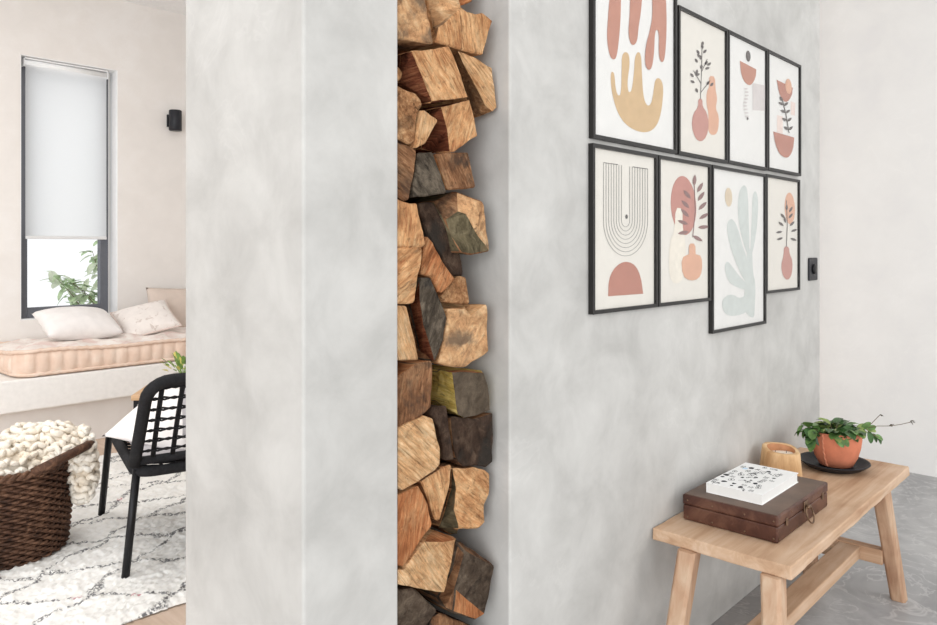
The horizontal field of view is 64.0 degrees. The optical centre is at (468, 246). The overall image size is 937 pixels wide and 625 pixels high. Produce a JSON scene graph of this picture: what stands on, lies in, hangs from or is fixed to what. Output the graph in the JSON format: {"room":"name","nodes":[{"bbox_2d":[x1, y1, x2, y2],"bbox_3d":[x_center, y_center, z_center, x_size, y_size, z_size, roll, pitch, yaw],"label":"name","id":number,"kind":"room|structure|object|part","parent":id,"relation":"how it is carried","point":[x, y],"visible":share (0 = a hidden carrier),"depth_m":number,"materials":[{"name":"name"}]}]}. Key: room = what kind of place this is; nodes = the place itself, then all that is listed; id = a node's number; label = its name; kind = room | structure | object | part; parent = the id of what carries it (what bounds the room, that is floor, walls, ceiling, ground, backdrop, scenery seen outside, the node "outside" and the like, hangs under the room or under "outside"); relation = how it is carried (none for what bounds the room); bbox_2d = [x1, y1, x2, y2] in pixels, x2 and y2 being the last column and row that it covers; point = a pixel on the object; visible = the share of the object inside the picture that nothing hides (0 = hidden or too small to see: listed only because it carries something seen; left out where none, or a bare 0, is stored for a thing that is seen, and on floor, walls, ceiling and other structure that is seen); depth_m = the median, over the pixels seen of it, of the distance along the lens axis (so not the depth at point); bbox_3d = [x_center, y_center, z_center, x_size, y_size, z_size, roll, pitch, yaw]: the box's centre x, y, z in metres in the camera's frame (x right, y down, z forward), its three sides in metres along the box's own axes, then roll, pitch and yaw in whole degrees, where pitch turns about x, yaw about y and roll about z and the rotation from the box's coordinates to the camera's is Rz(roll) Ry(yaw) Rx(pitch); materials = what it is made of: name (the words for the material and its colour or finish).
{"room":"living room","nodes":[
{"label":"living room","id":0,"kind":"room"},
{"bbox_2d":[0,0,185,341],"bbox_3d":[-3.921,-0.318,4.814,0.300,3.235,8.100,0,0,43],"label":"wall","id":1,"kind":"structure","parent":0,"point":[146,45],"depth_m":5.93,"materials":[{"name":"paint"}]},
{"bbox_2d":[21,54,117,319],"bbox_3d":[-3.031,-0.427,5.667,0.159,1.907,0.680,0,0,43],"label":"window","id":2,"kind":"structure","parent":1,"relation":"in","point":[102,245],"depth_m":5.87,"materials":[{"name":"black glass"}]},
{"bbox_2d":[21,57,107,239],"bbox_3d":[-3.026,-0.715,5.643,0.060,1.314,0.590,0,0,43],"label":"roller blind","id":3,"kind":"object","parent":2,"relation":"attached to","point":[65,104],"visible":1,"depth_m":5.62,"materials":[{"name":"white fabric"}]},
{"bbox_3d":[-3.026,-1.367,5.643,0.060,0.010,0.578,0,0,43],"label":"head rail","id":4,"kind":"part","parent":3,"relation":"part of","materials":[{"name":"white metal"}]},
{"bbox_2d":[167,109,181,131],"bbox_3d":[-2.403,-1.035,6.141,0.112,0.166,0.100,0,0,43],"label":"wall lamp","id":5,"kind":"object","parent":1,"relation":"attached to","point":[174,119],"visible":1,"depth_m":6.10,"materials":[{"name":"black plastic"}]},
{"bbox_2d":[123,0,185,14],"bbox_3d":[-1.694,-1.985,2.876,6.200,0.100,8.300,0,0,43],"label":"ceiling","id":6,"kind":"structure","parent":0,"point":[175,6],"depth_m":5.99,"materials":[{"name":"white paint"}]},
{"bbox_2d":[186,0,819,624],"bbox_3d":[0.477,-0.318,2.524,0.452,3.235,2.765,0,0,43],"label":"wall","id":7,"kind":"structure","parent":0,"point":[602,424],"depth_m":1.66,"materials":[{"name":"grey paint"}]},
{"bbox_2d":[588,143,657,314],"bbox_3d":[0.449,-0.049,2.151,0.016,0.462,0.352,0,0,43],"label":"framed print","id":8,"kind":"object","parent":7,"relation":"attached to","point":[622,183],"visible":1,"depth_m":2.13,"materials":[{"name":"beige paper"}]},
{"bbox_2d":[589,0,676,153],"bbox_3d":[0.492,-0.597,2.196,0.016,0.606,0.472,0,0,43],"label":"framed print","id":9,"kind":"object","parent":7,"relation":"attached to","point":[633,43],"visible":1,"depth_m":2.18,"materials":[{"name":"paper"}]},
{"bbox_2d":[658,155,711,306],"bbox_3d":[0.696,-0.049,2.415,0.016,0.462,0.358,0,0,43],"label":"framed print","id":10,"kind":"object","parent":7,"relation":"attached to","point":[684,186],"visible":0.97,"depth_m":2.41,"materials":[{"name":"beige paper"}]},
{"bbox_2d":[675,5,727,163],"bbox_3d":[0.784,-0.530,2.510,0.016,0.472,0.362,0,0,43],"label":"framed print","id":11,"kind":"object","parent":7,"relation":"attached to","point":[702,43],"visible":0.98,"depth_m":2.50,"materials":[{"name":"beige paper"}]},
{"bbox_2d":[708,165,766,333],"bbox_3d":[0.983,0.007,2.724,0.016,0.575,0.467,0,0,43],"label":"framed print","id":12,"kind":"object","parent":7,"relation":"attached to","point":[739,197],"visible":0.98,"depth_m":2.72,"materials":[{"name":"paper"}]},
{"bbox_2d":[727,30,767,170],"bbox_3d":[1.033,-0.531,2.777,0.016,0.470,0.359,0,0,43],"label":"framed print","id":13,"kind":"object","parent":7,"relation":"attached to","point":[747,59],"visible":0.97,"depth_m":2.78,"materials":[{"name":"paper"}]},
{"bbox_2d":[767,174,799,293],"bbox_3d":[1.268,-0.051,3.029,0.016,0.462,0.360,0,0,43],"label":"framed print","id":14,"kind":"object","parent":7,"relation":"attached to","point":[783,193],"visible":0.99,"depth_m":3.03,"materials":[{"name":"beige paper"}]},
{"bbox_2d":[768,49,800,175],"bbox_3d":[1.278,-0.532,3.040,0.016,0.467,0.356,0,0,43],"label":"framed print","id":15,"kind":"object","parent":7,"relation":"attached to","point":[784,75],"visible":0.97,"depth_m":3.04,"materials":[{"name":"paper"}]},
{"bbox_2d":[808,258,817,280],"bbox_3d":[1.518,0.097,3.296,0.018,0.100,0.104,0,0,43],"label":"wall switch","id":16,"kind":"object","parent":7,"relation":"attached to","point":[812,262],"visible":1,"depth_m":3.28,"materials":[{"name":"black plastic"}]},
{"bbox_2d":[95,438,936,624],"bbox_3d":[-0.445,1.330,1.576,9.200,0.060,8.100,0,0,43],"label":"floor","id":17,"kind":"structure","parent":0,"point":[861,596],"depth_m":2.88,"materials":[{"name":"concrete"}]},
{"bbox_2d":[0,452,185,624],"bbox_3d":[-1.692,1.280,3.626,2.206,0.038,2.524,0,0,43],"label":"shaggy rug","id":18,"kind":"object","parent":17,"relation":"on","point":[81,582],"visible":0.3,"depth_m":2.98,"materials":[{"name":"fabric"}]},
{"bbox_2d":[0,440,94,570],"bbox_3d":[-1.971,1.048,3.156,0.680,0.452,0.597,0,0,34],"label":"wicker basket","id":19,"kind":"object","parent":18,"relation":"on","point":[35,505],"visible":0.8,"depth_m":3.02,"materials":[{"name":"brown wicker"}]},
{"bbox_2d":[0,420,99,505],"bbox_3d":[-1.941,0.928,3.184,0.602,0.372,0.516,0,0,-44],"label":"knitted blanket","id":20,"kind":"object","parent":19,"relation":"in","point":[24,446],"visible":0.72,"depth_m":3.15,"materials":[{"name":"beige fabric"}]},
{"bbox_3d":[-1.675,0.871,3.166,0.161,0.098,0.377,0,0,-2],"label":"handle","id":21,"kind":"part","parent":19,"relation":"part of","materials":[{"name":"wicker"}]},
{"bbox_2d":[131,385,146,408],"bbox_3d":[-1.746,1.063,4.535,0.440,0.430,0.440,0,0,-9],"label":"side table","id":22,"kind":"object","parent":18,"relation":"on","point":[135,397],"visible":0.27,"depth_m":4.30,"materials":[{"name":"brown wood"}]},
{"bbox_3d":[-1.912,1.079,4.306,0.018,0.399,0.018,0,0,-9],"label":"leg","id":23,"kind":"part","parent":22,"relation":"part of","materials":[{"name":"black metal"}]},
{"bbox_2d":[160,351,185,373],"bbox_3d":[-1.696,0.727,4.442,0.257,0.241,0.306,0,0,-33],"label":"potted succulent","id":24,"kind":"object","parent":22,"relation":"on","point":[180,360],"visible":0.44,"depth_m":4.40,"materials":[{"name":"plant"}]},
{"bbox_2d":[98,373,185,578],"bbox_3d":[-1.209,0.876,3.316,0.671,0.812,1.063,0,0,-32],"label":"lounge chair","id":25,"kind":"object","parent":18,"relation":"on","point":[135,463],"visible":0.25,"depth_m":2.91,"materials":[{"name":"black metal"}]},
{"bbox_3d":[-1.708,1.069,3.534,0.035,0.426,0.167,0,0,-44],"label":"leg","id":26,"kind":"part","parent":25,"relation":"part of","materials":[{"name":"black metal"}]},
{"bbox_3d":[-1.315,1.075,2.922,0.031,0.408,0.085,0,0,24],"label":"leg","id":27,"kind":"part","parent":25,"relation":"part of","materials":[{"name":"black metal"}]},
{"bbox_3d":[-1.234,0.881,3.356,0.602,0.042,0.722,0,0,-32],"label":"seat frame","id":28,"kind":"part","parent":25,"relation":"part of","materials":[{"name":"black wicker"}]},
{"bbox_3d":[-1.002,0.666,2.983,0.617,0.391,0.278,0,0,-32],"label":"frame","id":29,"kind":"part","parent":25,"relation":"part of","materials":[{"name":"black wicker"}]},
{"bbox_2d":[130,442,184,455],"bbox_3d":[-1.234,0.837,3.356,0.550,0.044,0.640,0,0,-32],"label":"seat pad","id":30,"kind":"object","parent":25,"relation":"on","point":[146,447],"visible":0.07,"depth_m":3.05,"materials":[{"name":"grey fabric"}]},
{"bbox_2d":[102,388,185,449],"bbox_3d":[-1.290,0.743,3.285,0.425,0.202,0.381,0,0,13],"label":"cushion","id":31,"kind":"object","parent":30,"relation":"on","point":[124,429],"visible":0.26,"depth_m":3.16,"materials":[{"name":"white fabric"}]},
{"bbox_3d":[-1.061,0.838,3.078,0.570,0.032,0.034,0,0,-32],"label":"rail","id":32,"kind":"part","parent":25,"relation":"part of","materials":[{"name":"black wicker"}]},
{"bbox_2d":[179,387,185,438],"bbox_3d":[-1.050,0.658,3.211,0.361,0.247,0.153,0,0,-32],"label":"cushion","id":33,"kind":"object","parent":25,"relation":"on","point":[184,399],"visible":0.02,"depth_m":3.10,"materials":[{"name":"grey fabric"}]},
{"bbox_2d":[0,361,185,438],"bbox_3d":[-3.519,1.061,4.437,0.798,0.478,8.098,0,0,43],"label":"window seat","id":34,"kind":"object","parent":17,"relation":"on","point":[100,399],"visible":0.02,"depth_m":4.94,"materials":[{"name":"paint"}]},
{"bbox_2d":[0,327,185,377],"bbox_3d":[-2.116,0.719,5.934,0.797,0.201,2.842,0,0,43],"label":"mattress","id":35,"kind":"object","parent":34,"relation":"on","point":[23,357],"visible":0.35,"depth_m":4.99,"materials":[{"name":"beige fabric"}]},
{"bbox_2d":[31,306,123,340],"bbox_3d":[-2.723,0.532,5.235,0.334,0.230,0.504,0,0,41],"label":"cushion","id":36,"kind":"object","parent":35,"relation":"on","point":[73,323],"visible":0.99,"depth_m":5.13,"materials":[{"name":"white fabric"}]},
{"bbox_2d":[110,299,181,334],"bbox_3d":[-2.418,0.542,5.620,0.438,0.271,0.321,0,0,-37],"label":"cushion","id":37,"kind":"object","parent":35,"relation":"on","point":[150,318],"visible":0.91,"depth_m":5.56,"materials":[{"name":"fabric"}]},
{"bbox_2d":[146,288,185,326],"bbox_3d":[-2.317,0.505,6.067,0.571,0.372,0.154,0,0,-43],"label":"cushion","id":38,"kind":"object","parent":35,"relation":"on","point":[175,299],"visible":0.26,"depth_m":5.97,"materials":[{"name":"beige fabric"}]},
{"bbox_2d":[653,447,909,624],"bbox_3d":[1.096,1.075,2.527,0.444,0.450,1.401,0,0,43],"label":"wooden bench","id":39,"kind":"object","parent":17,"relation":"on","point":[850,497],"visible":0.73,"depth_m":2.31,"materials":[{"name":"brown wood"}]},
{"bbox_3d":[0.601,1.093,2.155,0.185,0.413,0.058,0,0,-43],"label":"leg","id":40,"kind":"part","parent":39,"relation":"part of","materials":[{"name":"brown wood"}]},
{"bbox_2d":[683,468,827,542],"bbox_3d":[0.932,0.809,2.391,0.320,0.080,0.434,0,0,43],"label":"suitcase","id":41,"kind":"object","parent":39,"relation":"on","point":[773,521],"visible":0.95,"depth_m":2.26,"materials":[{"name":"brown leather"}]},
{"bbox_2d":[706,462,797,504],"bbox_3d":[0.910,0.753,2.399,0.176,0.031,0.304,0,0,43],"label":"book","id":42,"kind":"object","parent":41,"relation":"on","point":[748,482],"visible":1,"depth_m":2.35,"materials":[{"name":"paper"}]},
{"bbox_3d":[0.923,0.770,2.400,0.284,0.002,0.422,0,0,43],"label":"lid panel","id":43,"kind":"part","parent":41,"relation":"part of","materials":[{"name":"brown leather"}]},
{"bbox_3d":[1.036,0.796,2.302,0.004,0.034,0.032,0,0,43],"label":"handle plate","id":44,"kind":"part","parent":41,"relation":"part of","materials":[{"name":"gold metal"}]},
{"bbox_3d":[1.045,0.817,2.293,0.021,0.053,0.057,0,0,43],"label":"ring handle","id":45,"kind":"part","parent":41,"relation":"part of","materials":[{"name":"gold metal"}]},
{"bbox_3d":[0.802,1.093,1.967,0.066,0.413,0.203,0,0,20],"label":"leg","id":46,"kind":"part","parent":39,"relation":"part of","materials":[{"name":"brown wood"}]},
{"bbox_2d":[760,442,802,476],"bbox_3d":[1.160,0.793,2.789,0.144,0.113,0.112,0,0,0],"label":"candle holder","id":47,"kind":"object","parent":39,"relation":"on","point":[784,456],"visible":0.85,"depth_m":2.75,"materials":[{"name":"brown wood"}]},
{"bbox_3d":[1.084,1.141,2.450,0.076,0.044,1.035,0,0,43],"label":"long rail","id":48,"kind":"part","parent":39,"relation":"part of","materials":[{"name":"brown wood"}]},
{"bbox_3d":[1.337,1.093,2.945,0.065,0.414,0.130,0,0,43],"label":"leg","id":49,"kind":"part","parent":39,"relation":"part of","materials":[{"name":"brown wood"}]},
{"bbox_2d":[800,451,870,473],"bbox_3d":[1.409,0.835,2.892,0.254,0.029,0.254,0,0,43],"label":"saucer","id":50,"kind":"object","parent":39,"relation":"on","point":[809,458],"visible":0.61,"depth_m":2.86,"materials":[{"name":"black ceramic"}]},
{"bbox_2d":[794,414,914,468],"bbox_3d":[1.490,0.744,2.916,0.447,0.196,0.230,0,0,-17],"label":"potted plant","id":51,"kind":"object","parent":50,"relation":"on","point":[835,443],"visible":1,"depth_m":2.84,"materials":[{"name":"green plant"}]},
{"bbox_3d":[1.420,0.774,2.898,0.182,0.134,0.182,0,0,43],"label":"pot","id":52,"kind":"part","parent":51,"relation":"part of","materials":[{"name":"ceramic"}]},
{"bbox_3d":[1.444,1.143,2.853,0.247,0.055,0.044,0,0,43],"label":"cross rail","id":53,"kind":"part","parent":39,"relation":"part of","materials":[{"name":"brown wood"}]},
{"bbox_3d":[1.545,1.093,2.753,0.150,0.413,0.066,0,0,-21],"label":"leg","id":54,"kind":"part","parent":39,"relation":"part of","materials":[{"name":"brown wood"}]},
{"bbox_3d":[-0.162,1.129,1.787,0.375,0.342,0.351,0,0,43],"label":"trim","id":55,"kind":"structure","parent":17,"relation":"on","visible":0},
{"bbox_2d":[397,584,435,624],"bbox_3d":[-0.219,0.818,1.683,0.305,0.247,0.119,0,0,43],"label":"log","id":56,"kind":"object","parent":55,"relation":"on","point":[412,608],"visible":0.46,"depth_m":1.57,"materials":[{"name":"brown wood"}]},
{"bbox_2d":[397,528,454,591],"bbox_3d":[-0.179,0.688,1.712,0.303,0.128,0.216,0,0,43],"label":"log","id":57,"kind":"object","parent":56,"relation":"on","point":[427,567],"visible":0.48,"depth_m":1.60,"materials":[{"name":"brown wood"}]},
{"bbox_2d":[397,485,430,565],"bbox_3d":[-0.222,0.580,1.671,0.303,0.155,0.099,0,0,43],"label":"log","id":58,"kind":"object","parent":57,"relation":"on","point":[413,518],"visible":0.28,"depth_m":1.56,"materials":[{"name":"orange wood"}]},
{"bbox_2d":[397,415,439,489],"bbox_3d":[-0.210,0.430,1.679,0.304,0.144,0.126,0,0,43],"label":"log","id":59,"kind":"object","parent":58,"relation":"on","point":[418,450],"visible":0.41,"depth_m":1.57,"materials":[{"name":"brown wood"}]},
{"bbox_2d":[397,360,431,425],"bbox_3d":[-0.223,0.309,1.679,0.304,0.128,0.108,0,0,43],"label":"log","id":60,"kind":"object","parent":59,"relation":"on","point":[414,377],"visible":0.38,"depth_m":1.58,"materials":[{"name":"brown wood"}]},
{"bbox_2d":[397,305,417,359],"bbox_3d":[-0.235,0.178,1.659,0.302,0.120,0.063,0,0,43],"label":"log","id":61,"kind":"object","parent":60,"relation":"on","point":[406,347],"visible":0.2,"depth_m":1.55,"materials":[{"name":"brown wood"}]},
{"bbox_2d":[397,247,421,303],"bbox_3d":[-0.231,0.059,1.663,0.305,0.118,0.073,0,0,43],"label":"log","id":62,"kind":"object","parent":61,"relation":"on","point":[408,259],"visible":0.26,"depth_m":1.55,"materials":[{"name":"beige wood"}]},
{"bbox_2d":[397,199,424,247],"bbox_3d":[-0.228,-0.052,1.666,0.304,0.110,0.083,0,0,43],"label":"log","id":63,"kind":"object","parent":62,"relation":"on","point":[409,229],"visible":0.3,"depth_m":1.56,"materials":[{"name":"beige wood"}]},
{"bbox_2d":[397,142,415,200],"bbox_3d":[-0.239,-0.158,1.663,0.304,0.123,0.063,0,0,43],"label":"log","id":64,"kind":"object","parent":63,"relation":"on","point":[406,156],"visible":0.2,"depth_m":1.56,"materials":[{"name":"brown wood"}]},
{"bbox_2d":[397,86,421,144],"bbox_3d":[-0.233,-0.273,1.666,0.305,0.118,0.076,0,0,43],"label":"log","id":65,"kind":"object","parent":64,"relation":"on","point":[408,103],"visible":0.29,"depth_m":1.56,"materials":[{"name":"brown wood"}]},
{"bbox_2d":[397,67,401,80],"bbox_3d":[-0.263,-0.366,1.693,0.302,0.043,0.042,0,0,43],"label":"log","id":66,"kind":"object","parent":65,"relation":"on","point":[399,73],"visible":0.03,"depth_m":1.59,"materials":[{"name":"beige wood"}]},
{"bbox_2d":[407,110,436,148],"bbox_3d":[-0.197,-0.249,1.698,0.300,0.087,0.065,0,0,43],"label":"log","id":67,"kind":"object","parent":65,"relation":"on","point":[424,124],"visible":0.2,"depth_m":1.59,"materials":[{"name":"brown wood"}]},
{"bbox_2d":[409,152,445,197],"bbox_3d":[-0.191,-0.155,1.724,0.304,0.101,0.101,0,0,43],"label":"log","id":68,"kind":"object","parent":63,"relation":"on","point":[427,180],"visible":0.38,"depth_m":1.61,"materials":[{"name":"grey wood"}]},
{"bbox_2d":[397,277,445,360],"bbox_3d":[-0.185,0.159,1.730,0.302,0.187,0.084,0,0,43],"label":"log","id":69,"kind":"object","parent":60,"relation":"on","point":[427,317],"visible":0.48,"depth_m":1.63,"materials":[{"name":"red wood"}]},
{"bbox_2d":[412,463,450,519],"bbox_3d":[-0.178,0.541,1.738,0.303,0.115,0.092,0,0,43],"label":"log","id":70,"kind":"object","parent":57,"relation":"on","point":[434,486],"visible":0.22,"depth_m":1.64,"materials":[{"name":"beige wood"}]},
{"bbox_2d":[423,404,452,459],"bbox_3d":[-0.166,0.411,1.752,0.303,0.129,0.076,0,0,43],"label":"log","id":71,"kind":"object","parent":70,"relation":"on","point":[438,414],"visible":0.2,"depth_m":1.65,"materials":[{"name":"brown wood"}]},
{"bbox_2d":[427,610,468,624],"bbox_3d":[-0.149,0.885,1.790,0.304,0.142,0.157,0,0,43],"label":"log","id":72,"kind":"object","parent":55,"relation":"on","point":[439,618],"visible":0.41,"depth_m":1.67,"materials":[{"name":"brown wood"}]},
{"bbox_2d":[408,540,493,618],"bbox_3d":[-0.095,0.762,1.826,0.305,0.196,0.200,0,0,43],"label":"log","id":73,"kind":"object","parent":72,"relation":"on","point":[466,592],"visible":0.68,"depth_m":1.71,"materials":[{"name":"orange wood"}]},
{"bbox_2d":[430,460,488,533],"bbox_3d":[-0.101,0.586,1.836,0.304,0.175,0.126,0,0,43],"label":"log","id":74,"kind":"object","parent":73,"relation":"on","point":[468,490],"visible":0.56,"depth_m":1.73,"materials":[{"name":"beige wood"}]},
{"bbox_2d":[440,412,492,466],"bbox_3d":[-0.097,0.451,1.839,0.304,0.140,0.146,0,0,43],"label":"log","id":75,"kind":"object","parent":74,"relation":"on","point":[471,437],"visible":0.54,"depth_m":1.74,"materials":[{"name":"brown wood"}]},
{"bbox_2d":[430,365,489,417],"bbox_3d":[-0.098,0.337,1.839,0.304,0.112,0.142,0,0,43],"label":"log","id":76,"kind":"object","parent":75,"relation":"on","point":[464,392],"visible":0.63,"depth_m":1.73,"materials":[{"name":"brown wood"}]},
{"bbox_2d":[417,303,487,366],"bbox_3d":[-0.117,0.205,1.810,0.303,0.141,0.164,0,0,43],"label":"log","id":77,"kind":"object","parent":76,"relation":"on","point":[464,341],"visible":0.52,"depth_m":1.71,"materials":[{"name":"brown wood"}]},
{"bbox_2d":[417,237,453,292],"bbox_3d":[-0.176,0.041,1.759,0.304,0.127,0.103,0,0,43],"label":"log","id":78,"kind":"object","parent":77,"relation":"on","point":[432,267],"visible":0.33,"depth_m":1.65,"materials":[{"name":"orange wood"}]},
{"bbox_2d":[437,276,468,304],"bbox_3d":[-0.139,0.101,1.816,0.303,0.067,0.097,0,0,43],"label":"log","id":79,"kind":"object","parent":77,"relation":"on","point":[456,292],"visible":0.23,"depth_m":1.72,"materials":[{"name":"brown wood"}]},
{"bbox_2d":[417,202,461,275],"bbox_3d":[-0.169,-0.015,1.800,0.304,0.170,0.142,0,0,43],"label":"log","id":80,"kind":"object","parent":79,"relation":"on","point":[433,227],"visible":0.29,"depth_m":1.69,"materials":[{"name":"brown wood"}]},
{"bbox_2d":[403,192,488,254],"bbox_3d":[-0.102,-0.054,1.820,0.301,0.146,0.126,0,0,43],"label":"log","id":81,"kind":"object","parent":80,"relation":"on","point":[463,216],"visible":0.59,"depth_m":1.72,"materials":[{"name":"brown wood"}]},
{"bbox_2d":[433,152,474,189],"bbox_3d":[-0.137,-0.172,1.790,0.303,0.091,0.128,0,0,43],"label":"log","id":82,"kind":"object","parent":81,"relation":"on","point":[455,170],"visible":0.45,"depth_m":1.69,"materials":[{"name":"brown wood"}]},
{"bbox_2d":[414,100,476,152],"bbox_3d":[-0.131,-0.276,1.804,0.304,0.127,0.124,0,0,43],"label":"log","id":83,"kind":"object","parent":82,"relation":"on","point":[455,125],"visible":0.51,"depth_m":1.70,"materials":[{"name":"beige wood"}]},
{"bbox_2d":[397,46,466,105],"bbox_3d":[-0.172,-0.375,1.729,0.304,0.131,0.184,0,0,43],"label":"log","id":84,"kind":"object","parent":83,"relation":"on","point":[433,75],"visible":0.52,"depth_m":1.62,"materials":[{"name":"beige wood"}]},
{"bbox_2d":[397,0,432,51],"bbox_3d":[-0.223,-0.512,1.683,0.304,0.175,0.114,0,0,43],"label":"log","id":85,"kind":"object","parent":84,"relation":"on","point":[413,25],"visible":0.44,"depth_m":1.58,"materials":[{"name":"brown wood"}]},
{"bbox_2d":[420,51,495,117],"bbox_3d":[-0.087,-0.387,1.851,0.303,0.143,0.134,0,0,43],"label":"log","id":86,"kind":"object","parent":83,"relation":"on","point":[477,79],"visible":0.42,"depth_m":1.77,"materials":[{"name":"brown wood"}]},
{"bbox_2d":[397,0,491,56],"bbox_3d":[-0.116,-0.520,1.805,0.304,0.151,0.184,0,0,43],"label":"log","id":87,"kind":"object","parent":86,"relation":"on","point":[451,26],"visible":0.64,"depth_m":1.70,"materials":[{"name":"beige wood"}]},
{"bbox_2d":[459,0,471,5],"bbox_3d":[-0.116,-0.604,1.855,0.304,0.085,0.085,0,0,43],"label":"log","id":88,"kind":"object","parent":87,"relation":"on","point":[462,2],"visible":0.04,"depth_m":1.75,"materials":[{"name":"orange wood"}]},
{"bbox_2d":[820,0,936,476],"bbox_3d":[2.273,-0.287,4.715,9.500,3.295,0.200,0,0,43],"label":"wall","id":89,"kind":"structure","parent":0,"point":[878,58],"depth_m":4.43,"materials":[{"name":"white paint"}]},
{"label":"outside","id":90,"kind":"structure","parent":0,"visible":0},
{"bbox_2d":[40,241,96,304],"bbox_3d":[-3.432,0.542,6.890,0.710,1.524,0.838,0,0,43],"label":"shrub","id":91,"kind":"object","parent":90,"point":[54,278],"visible":0.22,"depth_m":6.72,"materials":[{"name":"green plant"}]}
]}

